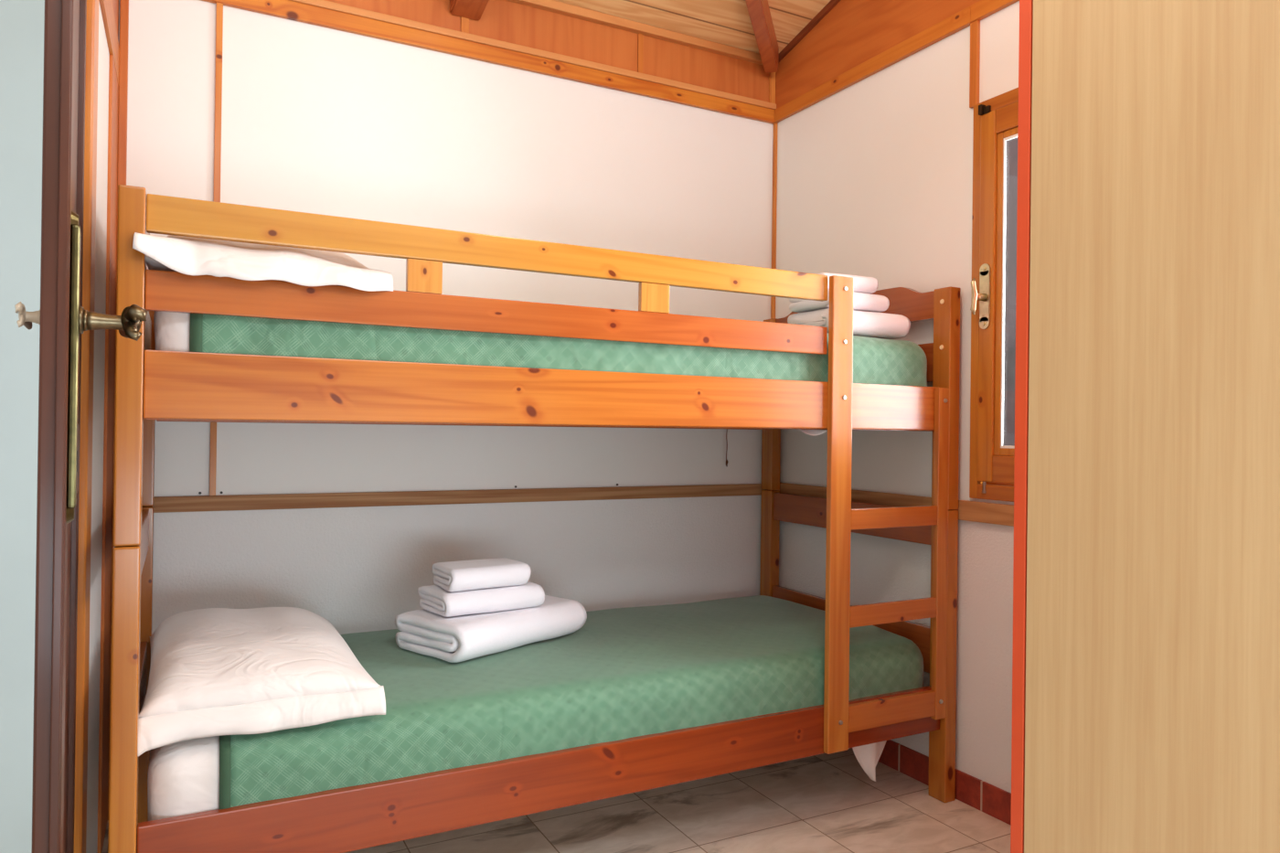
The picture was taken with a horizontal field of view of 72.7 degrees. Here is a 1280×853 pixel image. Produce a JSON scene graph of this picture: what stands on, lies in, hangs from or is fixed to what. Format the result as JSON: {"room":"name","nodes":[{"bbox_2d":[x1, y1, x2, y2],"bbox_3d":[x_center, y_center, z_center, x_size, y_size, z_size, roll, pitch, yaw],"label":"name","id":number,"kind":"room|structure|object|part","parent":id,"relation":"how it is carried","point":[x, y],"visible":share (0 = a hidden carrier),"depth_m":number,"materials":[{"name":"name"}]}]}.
{"room":"dormitory","nodes":[
{"label":"dormitory","id":0,"kind":"room"},
{"bbox_2d":[0,0,44,852],"bbox_3d":[-1.943,-0.597,1.640,1.479,3.200,0.060,1,0,-28],"label":"wall","id":1,"kind":"structure","parent":0,"point":[21,21],"depth_m":1.91,"materials":[{"name":"white paint"}]},
{"bbox_2d":[85,0,109,852],"bbox_3d":[-0.501,-0.683,0.560,0.060,3.400,4.005,1,0,-28],"label":"wall","id":2,"kind":"structure","parent":0,"point":[103,60],"depth_m":1.90,"materials":[{"name":"white paint"}]},
{"bbox_2d":[14,0,148,852],"bbox_3d":[-0.819,-0.010,1.286,0.125,2.028,0.797,1,0,-32],"label":"door","id":3,"kind":"structure","parent":2,"relation":"in","point":[61,317],"depth_m":0.94,"materials":[{"name":"brown wood"}]},
{"bbox_3d":[-0.696,-0.121,0.995,0.023,0.029,0.134,1,0,-32],"label":"handle","id":4,"kind":"part","parent":3,"relation":"part of","materials":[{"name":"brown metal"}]},
{"bbox_3d":[-0.642,-0.067,0.987,0.009,0.356,0.044,1,0,-32],"label":"handle plate","id":5,"kind":"part","parent":3,"relation":"part of","materials":[{"name":"gold metal"}]},
{"bbox_3d":[-0.629,-0.120,1.037,0.068,0.043,0.134,1,0,-32],"label":"handle","id":6,"kind":"part","parent":3,"relation":"part of","materials":[{"name":"brown metal"}]},
{"bbox_2d":[74,0,98,852],"bbox_3d":[-1.072,-0.036,1.674,0.026,2.100,0.095,1,0,-28],"label":"trim","id":7,"kind":"structure","parent":2,"relation":"attached to","point":[92,5],"depth_m":1.64,"materials":[{"name":"brown wood"}]},
{"bbox_2d":[96,53,118,852],"bbox_3d":[-1.309,0.068,2.141,0.008,1.890,0.222,1,0,-28],"label":"trim","id":8,"kind":"structure","parent":2,"relation":"attached to","point":[113,87],"depth_m":2.08,"materials":[{"name":"brown wood"}]},
{"bbox_2d":[98,0,119,85],"bbox_3d":[-1.215,-0.926,1.992,0.009,0.100,0.569,1,0,-28],"label":"trim","id":9,"kind":"structure","parent":2,"relation":"attached to","point":[106,5],"depth_m":2.00,"materials":[{"name":"brown wood"}]},
{"bbox_2d":[111,0,118,40],"bbox_3d":[-1.214,-1.481,2.001,0.005,1.010,0.587,1,0,-28],"label":"trim","id":10,"kind":"structure","parent":2,"relation":"attached to","point":[115,3],"depth_m":2.18,"materials":[{"name":"brown wood"}]},
{"bbox_2d":[112,0,773,496],"bbox_3d":[-0.462,-0.223,2.790,2.302,2.500,0.100,1,0,-28],"label":"wall","id":11,"kind":"structure","parent":0,"point":[315,119],"depth_m":2.66,"materials":[{"name":"white paint"}]},
{"bbox_2d":[107,0,128,820],"bbox_3d":[-1.350,-0.137,2.253,0.019,2.300,0.020,1,0,-28],"label":"trim","id":12,"kind":"structure","parent":11,"relation":"attached to","point":[123,4],"depth_m":2.25,"materials":[{"name":"brown wood"}]},
{"bbox_2d":[209,1,223,495],"bbox_3d":[-1.151,-0.483,2.362,0.016,1.342,0.012,1,0,-28],"label":"trim","id":13,"kind":"structure","parent":11,"relation":"attached to","point":[219,6],"depth_m":2.36,"materials":[{"name":"brown wood"}]},
{"bbox_2d":[107,495,761,782],"bbox_3d":[-0.447,0.632,2.742,2.097,0.790,0.004,1,0,-28],"label":"wall panel","id":14,"kind":"object","parent":11,"relation":"attached to","point":[358,569],"depth_m":2.64,"materials":[{"name":"white paint"}]},
{"bbox_2d":[153,483,763,512],"bbox_3d":[-0.436,0.219,2.737,2.094,0.041,0.018,1,0,-28],"label":"trim","id":15,"kind":"structure","parent":11,"relation":"attached to","point":[281,501],"depth_m":2.63,"materials":[{"name":"brown wood"}]},
{"bbox_2d":[201,0,776,124],"bbox_3d":[-0.421,-1.163,2.744,2.097,0.048,0.016,1,0,-28],"label":"trim","id":16,"kind":"structure","parent":11,"relation":"attached to","point":[286,9],"depth_m":2.71,"materials":[{"name":"brown wood"}]},
{"bbox_2d":[325,0,768,102],"bbox_3d":[-0.421,-1.315,2.749,2.097,0.215,0.006,1,0,-28],"label":"wood wall panel","id":17,"kind":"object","parent":11,"relation":"attached to","point":[503,20],"depth_m":2.88,"materials":[{"name":"brown wood"}]},
{"bbox_2d":[460,16,643,73],"bbox_3d":[-0.271,-1.308,2.826,0.634,0.205,0.010,1,0,-28],"label":"trim","id":18,"kind":"structure","parent":11,"relation":"attached to","point":[464,21],"depth_m":2.96,"materials":[{"name":"brown wood"}]},
{"bbox_2d":[506,0,762,64],"bbox_3d":[-0.415,-1.359,2.738,2.097,0.028,0.030,1,0,-28],"label":"trim","id":19,"kind":"structure","parent":11,"relation":"attached to","point":[551,5],"depth_m":2.95,"materials":[{"name":"brown wood"}]},
{"bbox_2d":[768,72,775,103],"bbox_3d":[0.489,-1.263,3.220,0.024,0.137,0.010,1,0,-28],"label":"trim","id":20,"kind":"structure","parent":11,"relation":"attached to","point":[772,75],"depth_m":3.22,"materials":[{"name":"brown wood"}]},
{"bbox_2d":[101,747,1010,852],"bbox_3d":[-0.203,1.061,0.721,3.742,0.080,4.005,1,0,-28],"label":"floor","id":21,"kind":"structure","parent":0,"point":[824,803],"depth_m":2.27,"materials":[{"name":"tile"}]},
{"bbox_2d":[107,184,960,852],"bbox_3d":[-0.209,0.299,2.337,2.020,1.459,0.882,1,0,-28],"label":"bunk bed","id":22,"kind":"object","parent":21,"relation":"on","point":[152,385],"visible":0.88,"depth_m":1.87,"materials":[{"name":"brown wood"}]},
{"bbox_3d":[-0.899,0.611,1.516,0.041,0.809,0.062,1,0,-28],"label":"post","id":23,"kind":"part","parent":22,"relation":"part of","materials":[{"name":"brown wood"}]},
{"bbox_3d":[-0.890,-0.104,1.519,0.041,0.619,0.062,1,0,-28],"label":"post","id":24,"kind":"part","parent":22,"relation":"part of","materials":[{"name":"brown wood"}]},
{"bbox_3d":[-1.280,0.610,2.237,0.041,0.809,0.062,1,0,-28],"label":"post","id":25,"kind":"part","parent":22,"relation":"part of","materials":[{"name":"brown wood"}]},
{"bbox_3d":[-1.271,-0.106,2.240,0.041,0.619,0.062,1,0,-28],"label":"post","id":26,"kind":"part","parent":22,"relation":"part of","materials":[{"name":"brown wood"}]},
{"bbox_2d":[153,311,190,351],"bbox_3d":[-0.204,-0.148,2.336,1.912,0.227,0.792,1,0,-28],"label":"mattress","id":27,"kind":"object","parent":22,"relation":"on","point":[171,329],"visible":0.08,"depth_m":1.57,"materials":[{"name":"white fabric"}]},
{"bbox_2d":[189,313,927,386],"bbox_3d":[-0.174,-0.173,2.352,1.862,0.192,0.807,1,0,-28],"label":"bedspread","id":28,"kind":"object","parent":27,"relation":"on","point":[883,361],"visible":0.4,"depth_m":1.87,"materials":[{"name":"green fabric"}]},
{"bbox_2d":[132,232,393,291],"bbox_3d":[-0.843,-0.340,1.917,0.444,0.152,0.774,1,0,-28],"label":"bed pillow","id":29,"kind":"object","parent":28,"relation":"on","point":[185,255],"visible":0.48,"depth_m":1.60,"materials":[{"name":"white fabric"}]},
{"bbox_2d":[787,308,910,339],"bbox_3d":[0.596,-0.288,2.488,0.292,0.071,0.205,1,0,-28],"label":"folded towel","id":30,"kind":"object","parent":28,"relation":"on","point":[865,324],"visible":0.46,"depth_m":2.42,"materials":[{"name":"white fabric"}]},
{"bbox_2d":[789,288,889,312],"bbox_3d":[0.564,-0.349,2.466,0.237,0.051,0.169,1,0,-31],"label":"folded towel","id":31,"kind":"object","parent":30,"relation":"on","point":[861,301],"visible":0.51,"depth_m":2.42,"materials":[{"name":"white fabric"}]},
{"bbox_2d":[816,272,878,293],"bbox_3d":[0.551,-0.398,2.456,0.197,0.046,0.149,1,0,-25],"label":"folded towel","id":32,"kind":"object","parent":31,"relation":"on","point":[864,284],"visible":0.29,"depth_m":2.41,"materials":[{"name":"white fabric"}]},
{"bbox_2d":[147,736,219,821],"bbox_3d":[-0.214,0.685,2.336,1.915,0.216,0.790,1,0,-28],"label":"mattress","id":33,"kind":"object","parent":22,"relation":"on","point":[183,777],"visible":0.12,"depth_m":1.58,"materials":[{"name":"white fabric"}]},
{"bbox_2d":[218,595,923,810],"bbox_3d":[-0.158,0.660,2.365,1.805,0.180,0.806,1,0,-28],"label":"bedspread","id":34,"kind":"object","parent":33,"relation":"on","point":[628,672],"visible":0.7,"depth_m":2.03,"materials":[{"name":"green fabric"}]},
{"bbox_2d":[138,607,385,756],"bbox_3d":[-0.868,0.508,1.954,0.434,0.154,0.752,1,0,-28],"label":"bed pillow","id":35,"kind":"object","parent":34,"relation":"on","point":[214,671],"visible":1,"depth_m":1.70,"materials":[{"name":"white fabric"}]},
{"bbox_2d":[394,595,586,662],"bbox_3d":[-0.385,0.520,2.295,0.264,0.094,0.443,1,0,38],"label":"folded towel","id":36,"kind":"object","parent":34,"relation":"on","point":[459,638],"visible":0.86,"depth_m":2.16,"materials":[{"name":"white fabric"}]},
{"bbox_2d":[417,581,544,617],"bbox_3d":[-0.411,0.443,2.264,0.282,0.058,0.175,1,0,-37],"label":"folded towel","id":37,"kind":"object","parent":36,"relation":"on","point":[434,599],"visible":0.9,"depth_m":2.19,"materials":[{"name":"white fabric"}]},
{"bbox_2d":[431,557,530,592],"bbox_3d":[-0.413,0.384,2.260,0.220,0.059,0.150,1,0,-34],"label":"folded towel","id":38,"kind":"object","parent":37,"relation":"on","point":[473,574],"visible":1,"depth_m":2.21,"materials":[{"name":"white fabric"}]},
{"bbox_3d":[-0.197,-0.230,1.883,1.520,0.071,0.022,1,0,-28],"label":"guard rail","id":39,"kind":"part","parent":22,"relation":"part of","materials":[{"name":"brown wood"}]},
{"bbox_3d":[-0.195,-0.365,1.883,1.520,0.066,0.022,1,0,-28],"label":"guard rail","id":40,"kind":"part","parent":22,"relation":"part of","materials":[{"name":"brown wood"}]},
{"bbox_3d":[-0.025,0.771,1.975,1.937,0.120,0.022,1,0,-28],"label":"rail","id":41,"kind":"part","parent":22,"relation":"part of","materials":[{"name":"brown wood"}]},
{"bbox_3d":[-0.015,-0.062,1.979,1.937,0.120,0.022,1,0,-28],"label":"rail","id":42,"kind":"part","parent":22,"relation":"part of","materials":[{"name":"brown wood"}]},
{"bbox_2d":[725,428,727,467],"bbox_3d":[0.309,0.060,3.083,0.009,0.165,0.009,1,0,-28],"label":"string","id":43,"kind":"object","parent":22,"relation":"hanging from","point":[727,429],"visible":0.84,"depth_m":3.08,"materials":[{"name":"brown"}]},
{"bbox_3d":[0.470,0.635,3.160,0.041,0.809,0.062,1,0,-28],"label":"post","id":44,"kind":"part","parent":22,"relation":"part of","materials":[{"name":"brown wood"}]},
{"bbox_3d":[0.479,-0.080,3.164,0.041,0.619,0.062,1,0,-28],"label":"post","id":45,"kind":"part","parent":22,"relation":"part of","materials":[{"name":"brown wood"}]},
{"bbox_2d":[800,429,827,436],"bbox_3d":[0.450,0.009,2.269,0.115,0.029,0.014,1,0,-28],"label":"strap","id":46,"kind":"object","parent":22,"relation":"attached to","point":[814,432],"visible":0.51,"depth_m":2.27,"materials":[{"name":"white fabric"}]},
{"bbox_2d":[852,740,886,781],"bbox_3d":[0.644,0.895,2.391,0.165,0.157,0.034,1,0,-28],"label":"sheet corner","id":47,"kind":"object","parent":22,"relation":"hanging from","point":[868,756],"visible":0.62,"depth_m":2.38,"materials":[{"name":"white fabric"}]},
{"bbox_3d":[0.851,0.637,2.440,0.041,0.809,0.062,1,0,-28],"label":"post","id":48,"kind":"part","parent":22,"relation":"part of","materials":[{"name":"brown wood"}]},
{"bbox_3d":[0.859,-0.079,2.443,0.041,0.619,0.062,1,0,-28],"label":"post","id":49,"kind":"part","parent":22,"relation":"part of","materials":[{"name":"brown wood"}]},
{"bbox_2d":[1010,0,1279,852],"bbox_3d":[1.057,-0.111,1.237,0.822,2.300,0.631,1,0,-28],"label":"wardrobe","id":50,"kind":"object","parent":21,"relation":"on","point":[1146,644],"visible":1,"depth_m":1.12,"materials":[{"name":"beige laminate"}]},
{"bbox_3d":[0.746,-0.114,1.384,0.410,2.300,0.020,1,0,-28],"label":"door","id":51,"kind":"part","parent":50,"relation":"part of","materials":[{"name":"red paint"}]},
{"bbox_2d":[554,0,830,53],"bbox_3d":[-0.207,-1.872,0.724,3.862,1.056,4.025,1,0,-28],"label":"ceiling","id":52,"kind":"structure","parent":0,"point":[725,22],"depth_m":2.95,"materials":[{"name":"brown wood"}]},
{"bbox_2d":[449,0,489,20],"bbox_3d":[0.352,-1.790,1.004,0.094,1.069,3.797,1,0,-28],"label":"ceiling beam","id":53,"kind":"structure","parent":52,"relation":"attached to","point":[473,9],"depth_m":2.64,"materials":[{"name":"brown wood"}]},
{"bbox_2d":[745,0,778,73],"bbox_3d":[0.281,-1.457,2.518,0.050,0.329,1.358,1,0,17],"label":"ceiling beam","id":54,"kind":"structure","parent":52,"relation":"attached to","point":[759,10],"depth_m":2.96,"materials":[{"name":"brown wood"}]},
{"bbox_2d":[775,0,1019,504],"bbox_3d":[1.439,-0.755,1.584,0.120,3.600,4.005,1,0,-28],"label":"wall","id":55,"kind":"structure","parent":0,"point":[875,176],"depth_m":2.68,"materials":[{"name":"white paint"}]},
{"bbox_2d":[770,122,778,319],"bbox_3d":[0.494,-0.459,3.226,0.009,1.340,0.016,1,0,-28],"label":"trim","id":56,"kind":"structure","parent":55,"relation":"attached to","point":[774,140],"depth_m":3.22,"materials":[{"name":"brown wood"}]},
{"bbox_2d":[778,0,840,62],"bbox_3d":[1.393,-1.820,1.540,0.014,0.968,3.775,1,0,-28],"label":"trim","id":57,"kind":"structure","parent":55,"relation":"attached to","point":[826,9],"depth_m":3.04,"materials":[{"name":"brown wood"}]},
{"bbox_2d":[774,6,970,122],"bbox_3d":[0.714,-1.148,2.822,0.016,0.048,0.904,1,0,-28],"label":"trim","id":58,"kind":"structure","parent":55,"relation":"attached to","point":[960,20],"depth_m":2.73,"materials":[{"name":"brown wood"}]},
{"bbox_2d":[775,0,980,108],"bbox_3d":[1.418,-1.712,1.510,0.010,1.086,3.898,1,0,-28],"label":"wood wall panel","id":59,"kind":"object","parent":55,"relation":"attached to","point":[854,32],"depth_m":2.86,"materials":[{"name":"brown wood"}]},
{"bbox_2d":[778,520,1013,793],"bbox_3d":[1.390,0.653,1.505,0.004,0.782,3.905,1,0,-28],"label":"wall panel","id":60,"kind":"object","parent":55,"relation":"attached to","point":[883,570],"depth_m":2.41,"materials":[{"name":"white paint"}]},
{"bbox_2d":[778,482,1013,526],"bbox_3d":[1.393,0.236,1.495,0.018,0.054,3.887,1,0,-28],"label":"trim","id":61,"kind":"structure","parent":55,"relation":"attached to","point":[983,512],"depth_m":2.56,"materials":[{"name":"brown wood"}]},
{"bbox_2d":[851,739,1011,824],"bbox_3d":[1.381,1.004,1.500,0.008,0.080,3.902,1,0,-28],"label":"baseboard","id":62,"kind":"structure","parent":55,"relation":"attached to","point":[996,802],"depth_m":2.41,"materials":[{"name":"tile"}]},
{"bbox_2d":[969,20,980,108],"bbox_3d":[0.929,-1.006,2.415,0.012,0.238,0.025,1,0,-28],"label":"trim","id":63,"kind":"structure","parent":55,"relation":"attached to","point":[975,26],"depth_m":2.41,"materials":[{"name":"brown wood"}]},
{"bbox_2d":[969,87,1018,501],"bbox_3d":[1.130,-0.345,2.017,0.132,1.087,0.887,1,0,-28],"label":"window","id":64,"kind":"structure","parent":55,"relation":"in","point":[996,119],"depth_m":2.34,"materials":[{"name":"brown wood"}]},
{"bbox_3d":[1.155,-0.345,2.030,0.074,1.087,0.887,1,0,-28],"label":"frame","id":65,"kind":"part","parent":64,"relation":"part of","materials":[{"name":"brown wood"}]},
{"bbox_3d":[0.911,-0.349,2.344,0.050,0.099,0.022,1,0,-28],"label":"handle","id":66,"kind":"part","parent":64,"relation":"part of","materials":[{"name":"gold metal"}]},
{"bbox_3d":[0.933,-0.353,2.355,0.008,0.177,0.034,1,0,-28],"label":"handle plate","id":67,"kind":"part","parent":64,"relation":"part of","materials":[{"name":"gold metal"}]},
{"bbox_3d":[1.133,-0.355,2.020,0.004,0.821,0.684,1,0,-28],"label":"pane","id":68,"kind":"part","parent":64,"relation":"part of","materials":[{"name":"clear glass"}]},
{"bbox_3d":[1.129,-0.351,2.018,0.020,1.002,0.729,1,0,-28],"label":"rail","id":69,"kind":"part","parent":64,"relation":"part of","materials":[{"name":"brown wood"}]},
{"bbox_2d":[970,0,1019,22],"bbox_3d":[1.622,-1.144,1.103,0.016,0.048,2.984,1,0,-28],"label":"trim","id":70,"kind":"structure","parent":55,"relation":"attached to","point":[981,9],"depth_m":2.37,"materials":[{"name":"brown wood"}]},
{"label":"outside","id":71,"kind":"structure","parent":0,"visible":0},
{"bbox_2d":[1002,137,1017,446],"bbox_3d":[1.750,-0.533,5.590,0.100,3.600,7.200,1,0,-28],"label":"window pane","id":72,"kind":"structure","parent":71,"point":[1011,170],"depth_m":4.87,"materials":[{"name":"glass"}]}
]}

